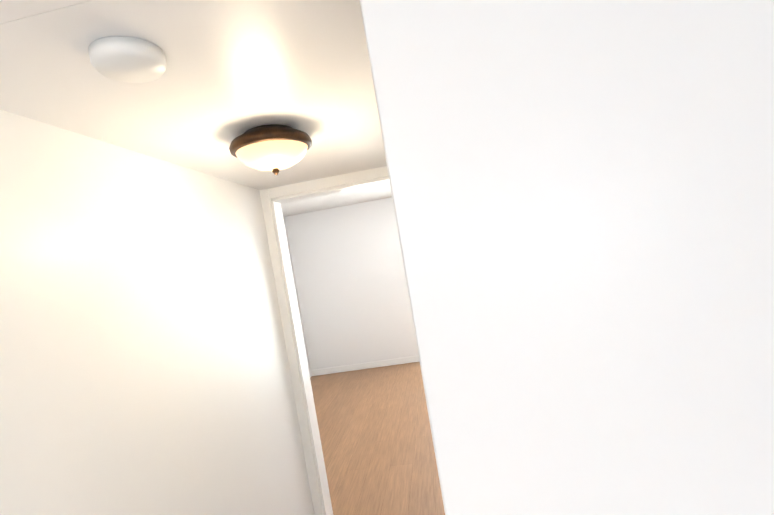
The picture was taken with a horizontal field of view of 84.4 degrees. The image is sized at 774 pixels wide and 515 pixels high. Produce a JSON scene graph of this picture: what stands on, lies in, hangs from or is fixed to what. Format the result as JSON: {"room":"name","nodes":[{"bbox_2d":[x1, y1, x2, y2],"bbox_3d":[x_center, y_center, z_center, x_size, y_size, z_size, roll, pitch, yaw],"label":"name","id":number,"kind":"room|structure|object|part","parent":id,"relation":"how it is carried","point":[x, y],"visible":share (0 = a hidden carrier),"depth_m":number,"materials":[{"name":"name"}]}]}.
{"room":"hallway","nodes":[
{"label":"hallway","id":0,"kind":"room"},
{"bbox_2d":[0,109,313,514],"bbox_3d":[-0.753,0.538,1.618,0.150,2.440,1.740,-9,1,7],"label":"wall","id":1,"kind":"structure","parent":0,"point":[144,367],"depth_m":1.30,"materials":[{"name":"white paint"}]},
{"bbox_2d":[0,0,386,189],"bbox_3d":[-0.413,-0.592,1.547,0.900,0.319,1.738,-9,1,7],"label":"ceiling","id":2,"kind":"structure","parent":0,"point":[234,69],"depth_m":1.01,"materials":[{"name":"white paint"}]},
{"bbox_2d":[88,36,166,82],"bbox_3d":[-0.513,-0.389,0.850,0.132,0.035,0.132,-9,1,7],"label":"smoke detector","id":3,"kind":"object","parent":2,"relation":"attached to","point":[127,59],"visible":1,"depth_m":0.82,"materials":[{"name":"white plastic"}]},
{"bbox_2d":[229,124,311,174],"bbox_3d":[-0.393,-0.357,1.471,0.278,0.149,0.278,-9,1,7],"label":"light","id":4,"kind":"object","parent":2,"relation":"attached to","point":[274,148],"visible":1,"depth_m":1.38,"materials":[{"name":"brown metal"}]},
{"bbox_3d":[-0.390,-0.337,1.471,0.243,0.064,0.243,-9,1,7],"label":"lamp shade","id":5,"kind":"part","parent":4,"relation":"part of","materials":[{"name":"beige glass"}]},
{"bbox_2d":[283,217,309,370],"bbox_3d":[-1.634,0.657,4.535,0.150,2.440,3.850,-9,1,7],"label":"wall","id":6,"kind":"structure","parent":0,"point":[296,293],"depth_m":6.40,"materials":[{"name":"white paint"}]},
{"bbox_2d":[270,177,386,512],"bbox_3d":[0.287,0.356,2.431,4.200,2.440,0.120,-9,1,7],"label":"wall","id":7,"kind":"structure","parent":0,"point":[293,334],"depth_m":2.47,"materials":[{"name":"white paint"}]},
{"bbox_2d":[259,166,389,514],"bbox_3d":[-0.119,0.584,2.475,0.910,2.125,0.138,-9,1,7],"label":"door frame","id":8,"kind":"structure","parent":7,"relation":"attached to","point":[276,196],"depth_m":2.46,"materials":[{"name":"white wood"}]},
{"bbox_2d":[281,183,391,216],"bbox_3d":[0.710,-0.990,0.120,6.300,0.120,12.300,-9,1,7],"label":"ceiling","id":9,"kind":"structure","parent":0,"point":[340,199],"depth_m":5.58,"materials":[{"name":"white paint"}]},
{"bbox_2d":[285,197,417,369],"bbox_3d":[0.722,0.247,6.270,4.500,2.440,0.150,-9,1,7],"label":"wall","id":10,"kind":"structure","parent":0,"point":[351,284],"depth_m":6.34,"materials":[{"name":"white paint"}]},
{"bbox_2d":[311,355,419,375],"bbox_3d":[-0.210,1.594,6.331,1.860,0.090,0.016,-9,1,7],"label":"baseboard","id":11,"kind":"structure","parent":10,"relation":"attached to","point":[368,365],"depth_m":6.34,"materials":[{"name":"white wood"}]},
{"bbox_2d":[310,362,444,514],"bbox_3d":[1.123,1.486,0.144,6.300,0.020,12.300,-9,1,7],"label":"floor","id":12,"kind":"structure","parent":0,"point":[374,427],"depth_m":3.80,"materials":[{"name":"brown wood"}]},
{"bbox_3d":[0.570,0.319,1.462,0.750,2.440,1.740,-9,1,7],"label":"wall","id":13,"kind":"structure","parent":0,"visible":0},
{"bbox_2d":[359,0,446,514],"bbox_3d":[0.218,0.556,1.035,0.118,2.095,0.710,-9,1,7],"label":"door frame","id":14,"kind":"structure","parent":13,"relation":"attached to","point":[403,257],"depth_m":0.69,"materials":[{"name":"white wood"}]}
]}

